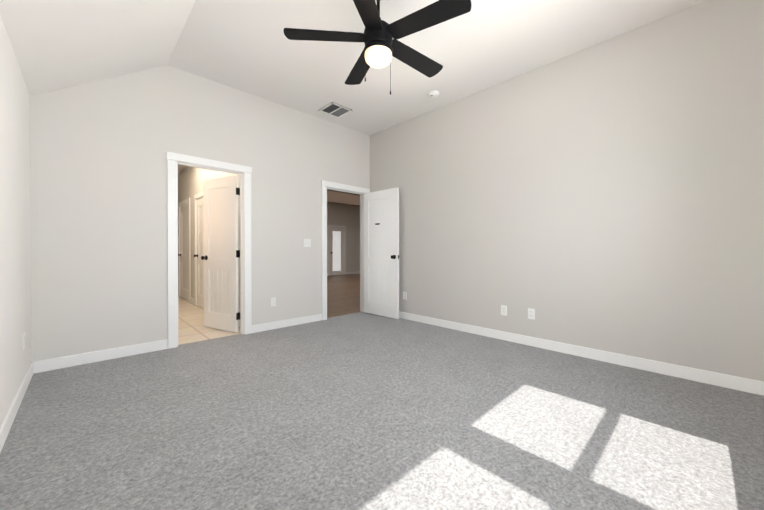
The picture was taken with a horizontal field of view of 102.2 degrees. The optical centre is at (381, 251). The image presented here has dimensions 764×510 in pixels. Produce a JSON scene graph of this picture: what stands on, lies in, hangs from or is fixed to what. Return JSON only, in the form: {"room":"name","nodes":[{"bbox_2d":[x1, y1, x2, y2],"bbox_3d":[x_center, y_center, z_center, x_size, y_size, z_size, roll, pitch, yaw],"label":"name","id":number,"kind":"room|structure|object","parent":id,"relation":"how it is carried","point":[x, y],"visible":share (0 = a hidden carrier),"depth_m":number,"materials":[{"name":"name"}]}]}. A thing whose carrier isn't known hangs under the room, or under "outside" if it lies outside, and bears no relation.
{"room":"empty bedroom","nodes":[
{"label":"empty bedroom","id":0,"kind":"room"},
{"bbox_2d":[0,14,30,426],"bbox_3d":[-1.427,-0.614,0.918,0.120,3.300,4.540,0,0,-44],"label":"wall","id":1,"kind":"structure","parent":0,"point":[15,298],"depth_m":1.98,"materials":[{"name":"beige paint"}]},
{"bbox_2d":[0,361,35,452],"bbox_3d":[-1.400,0.986,0.994,0.014,0.100,4.480,0,0,-44],"label":"baseboard","id":2,"kind":"structure","parent":1,"relation":"attached to","point":[10,416],"depth_m":1.92,"materials":[{"name":"white wood"}]},
{"bbox_2d":[23,332,25,349],"bbox_3d":[-2.653,0.659,2.285,0.009,0.115,0.070,0,0,-44],"label":"electrical outlet","id":3,"kind":"object","parent":1,"relation":"attached to","point":[24,338],"visible":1,"depth_m":2.27,"materials":[{"name":"white plastic"}]},
{"bbox_2d":[178,165,188,174],"bbox_3d":[-3.944,-1.787,5.559,1.240,0.100,5.400,0,0,-44],"label":"ceiling","id":4,"kind":"structure","parent":0,"point":[181,168],"depth_m":6.42,"materials":[{"name":"white paint"}]},
{"bbox_2d":[30,65,369,361],"bbox_3d":[-1.627,-0.629,3.966,4.070,3.300,0.120,0,0,-44],"label":"wall","id":5,"kind":"structure","parent":0,"point":[99,149],"depth_m":3.12,"materials":[{"name":"beige paint"}]},
{"bbox_2d":[36,339,167,372],"bbox_3d":[-2.603,0.976,2.938,0.927,0.100,0.014,0,0,-44],"label":"baseboard","id":6,"kind":"structure","parent":5,"relation":"attached to","point":[102,355],"depth_m":2.88,"materials":[{"name":"white wood"}]},
{"bbox_2d":[166,151,251,348],"bbox_3d":[-2.001,-0.019,3.608,0.888,2.083,0.164,0,0,-44],"label":"door frame","id":7,"kind":"structure","parent":5,"relation":"attached to","point":[173,159],"depth_m":3.47,"materials":[{"name":"white wood"}]},
{"bbox_2d":[201,175,239,331],"bbox_3d":[-2.117,0.022,4.036,0.696,1.973,0.163,0,0,29],"label":"bathroom door","id":8,"kind":"structure","parent":5,"relation":"in","point":[221,254],"depth_m":4.01,"materials":[{"name":"white paint"}]},
{"bbox_2d":[271,297,275,306],"bbox_3d":[-1.435,0.660,4.069,0.070,0.115,0.009,0,0,-44],"label":"electrical outlet","id":9,"kind":"object","parent":5,"relation":"attached to","point":[273,301],"visible":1,"depth_m":4.07,"materials":[{"name":"white plastic"}]},
{"bbox_2d":[252,314,321,332],"bbox_3d":[-1.268,0.969,4.228,1.034,0.100,0.014,0,0,-44],"label":"baseboard","id":10,"kind":"structure","parent":5,"relation":"attached to","point":[318,317],"depth_m":4.18,"materials":[{"name":"white wood"}]},
{"bbox_2d":[303,239,310,246],"bbox_3d":[-1.070,-0.132,4.414,0.116,0.115,0.014,0,0,-44],"label":"light switch","id":11,"kind":"object","parent":5,"relation":"attached to","point":[306,242],"visible":1,"depth_m":4.41,"materials":[{"name":"white plastic"}]},
{"bbox_2d":[321,180,369,319],"bbox_3d":[-0.602,-0.026,4.960,0.958,2.083,0.164,0,0,-44],"label":"door frame","id":12,"kind":"structure","parent":5,"relation":"attached to","point":[325,185],"depth_m":4.63,"materials":[{"name":"white wood"}]},
{"bbox_2d":[363,187,399,318],"bbox_3d":[-0.029,0.018,4.883,0.766,1.973,0.163,0,0,44],"label":"entry door","id":13,"kind":"structure","parent":5,"relation":"in","point":[381,256],"depth_m":4.85,"materials":[{"name":"white paint"}]},
{"bbox_2d":[178,297,239,344],"bbox_3d":[-3.927,1.065,5.555,1.240,0.096,5.450,0,0,-44],"label":"floor","id":14,"kind":"structure","parent":0,"point":[192,328],"depth_m":4.18,"materials":[{"name":"beige tile"}]},
{"bbox_2d":[178,167,239,311],"bbox_3d":[-3.542,-0.364,5.955,0.120,2.750,5.400,0,0,-44],"label":"wall","id":15,"kind":"structure","parent":0,"point":[190,182],"depth_m":5.98,"materials":[{"name":"beige paint"}]},
{"bbox_2d":[178,205,188,300],"bbox_3d":[-4.181,0.009,6.557,0.163,1.973,0.806,0,0,-44],"label":"hall door","id":16,"kind":"structure","parent":15,"relation":"in","point":[184,270],"depth_m":6.61,"materials":[{"name":"white paint"}]},
{"bbox_2d":[178,198,190,301],"bbox_3d":[-4.160,-0.042,6.583,0.138,2.100,1.010,0,0,-44],"label":"door frame","id":17,"kind":"structure","parent":15,"relation":"attached to","point":[185,202],"depth_m":6.34,"materials":[{"name":"white wood"}]},
{"bbox_2d":[194,191,202,304],"bbox_3d":[-3.256,-0.038,5.649,0.138,2.100,0.850,0,0,-44],"label":"door frame","id":18,"kind":"structure","parent":15,"relation":"attached to","point":[198,196],"depth_m":5.85,"materials":[{"name":"white wood"}]},
{"bbox_2d":[194,198,203,307],"bbox_3d":[-3.277,0.014,5.622,0.163,1.973,0.646,0,0,-44],"label":"hall door","id":19,"kind":"structure","parent":15,"relation":"in","point":[200,287],"depth_m":5.70,"materials":[{"name":"white paint"}]},
{"bbox_2d":[178,292,239,326],"bbox_3d":[-3.903,0.963,5.529,1.000,0.100,5.280,0,0,-44],"label":"baseboard","id":20,"kind":"structure","parent":15,"relation":"attached to","point":[192,300],"depth_m":6.04,"materials":[{"name":"white wood"}]},
{"bbox_2d":[327,203,359,272],"bbox_3d":[-0.112,-0.510,10.147,10.640,3.000,6.900,0,0,-44],"label":"wall","id":21,"kind":"structure","parent":0,"point":[347,216],"depth_m":13.47,"materials":[{"name":"beige paint"}]},
{"bbox_2d":[330,228,342,274],"bbox_3d":[-1.923,-0.023,13.030,0.696,1.973,0.168,0,0,-44],"label":"door","id":22,"kind":"structure","parent":21,"relation":"in","point":[336,251],"depth_m":13.02,"materials":[{"name":"white paint"}]},
{"bbox_2d":[328,225,345,275],"bbox_3d":[-1.938,-0.075,13.045,0.910,2.100,0.138,0,0,-44],"label":"door frame","id":23,"kind":"structure","parent":21,"relation":"attached to","point":[344,245],"depth_m":13.25,"materials":[{"name":"white wood"}]},
{"bbox_2d":[327,271,359,275],"bbox_3d":[-2.444,0.928,12.480,10.520,0.100,0.014,0,0,-44],"label":"baseboard","id":24,"kind":"structure","parent":21,"relation":"attached to","point":[357,272],"depth_m":13.60,"materials":[{"name":"white wood"}]},
{"bbox_2d":[327,274,360,317],"bbox_3d":[-0.169,1.042,10.127,10.520,0.096,6.800,0,0,-44],"label":"floor","id":25,"kind":"structure","parent":0,"point":[343,294],"depth_m":7.31,"materials":[{"name":"brown wood"}]},
{"bbox_2d":[0,0,704,134],"bbox_3d":[-0.049,-1.775,2.328,4.070,1.092,4.660,0,0,-44],"label":"ceiling","id":26,"kind":"structure","parent":0,"point":[247,46],"depth_m":2.76,"materials":[{"name":"white paint"}]},
{"bbox_2d":[318,102,351,117],"bbox_3d":[-0.649,-1.973,4.293,0.340,0.016,0.330,0,0,-44],"label":"ceiling vent","id":27,"kind":"object","parent":26,"relation":"in","point":[334,109],"visible":0.96,"depth_m":4.28,"materials":[{"name":"white plastic"}]},
{"bbox_2d":[283,0,471,94],"bbox_3d":[0.009,-1.588,2.328,1.296,0.767,1.328,0,0,-44],"label":"ceiling fan","id":28,"kind":"object","parent":26,"relation":"hanging from","point":[378,37],"visible":1,"depth_m":2.23,"materials":[{"name":"black metal"}]},
{"bbox_2d":[428,90,438,97],"bbox_3d":[0.645,-1.958,3.833,0.136,0.040,0.136,0,0,-44],"label":"smoke detector","id":29,"kind":"object","parent":26,"relation":"attached to","point":[433,93],"visible":1,"depth_m":3.80,"materials":[{"name":"white plastic"}]},
{"bbox_2d":[0,312,763,509],"bbox_3d":[-0.032,1.079,2.325,4.070,0.100,4.610,0,0,-44],"label":"floor carpet","id":30,"kind":"object","parent":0,"point":[361,411],"visible":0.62,"depth_m":1.78,"materials":[{"name":"grey carpet"}]},
{"bbox_2d":[370,0,763,381],"bbox_3d":[1.413,-0.628,3.664,0.120,3.300,4.540,0,0,-44],"label":"wall","id":31,"kind":"structure","parent":0,"point":[607,195],"depth_m":2.85,"materials":[{"name":"beige paint"}]},
{"bbox_2d":[501,305,506,315],"bbox_3d":[1.415,0.678,3.575,0.009,0.115,0.070,0,0,-44],"label":"electrical outlet","id":32,"kind":"object","parent":31,"relation":"attached to","point":[503,309],"visible":1,"depth_m":3.57,"materials":[{"name":"white plastic"}]},
{"bbox_2d":[528,308,534,319],"bbox_3d":[1.627,0.674,3.356,0.009,0.115,0.070,0,0,-44],"label":"electrical outlet","id":33,"kind":"object","parent":31,"relation":"attached to","point":[531,313],"visible":1,"depth_m":3.35,"materials":[{"name":"white plastic"}]},
{"bbox_2d":[399,311,763,395],"bbox_3d":[1.344,0.972,3.647,0.014,0.100,4.480,0,0,-44],"label":"baseboard","id":34,"kind":"structure","parent":31,"relation":"attached to","point":[724,380],"depth_m":2.83,"materials":[{"name":"white wood"}]},
{"bbox_3d":[-0.143,-2.060,10.172,10.640,0.100,6.750,0,0,-44],"label":"ceiling","id":35,"kind":"structure","parent":0,"visible":0},
{"bbox_2d":[327,189,359,206],"bbox_3d":[-0.815,-1.813,10.782,10.520,0.400,0.200,0,0,-44],"label":"beam","id":36,"kind":"structure","parent":35,"relation":"attached to","point":[340,197],"depth_m":10.20,"materials":[{"name":"brown wood"}]}
]}

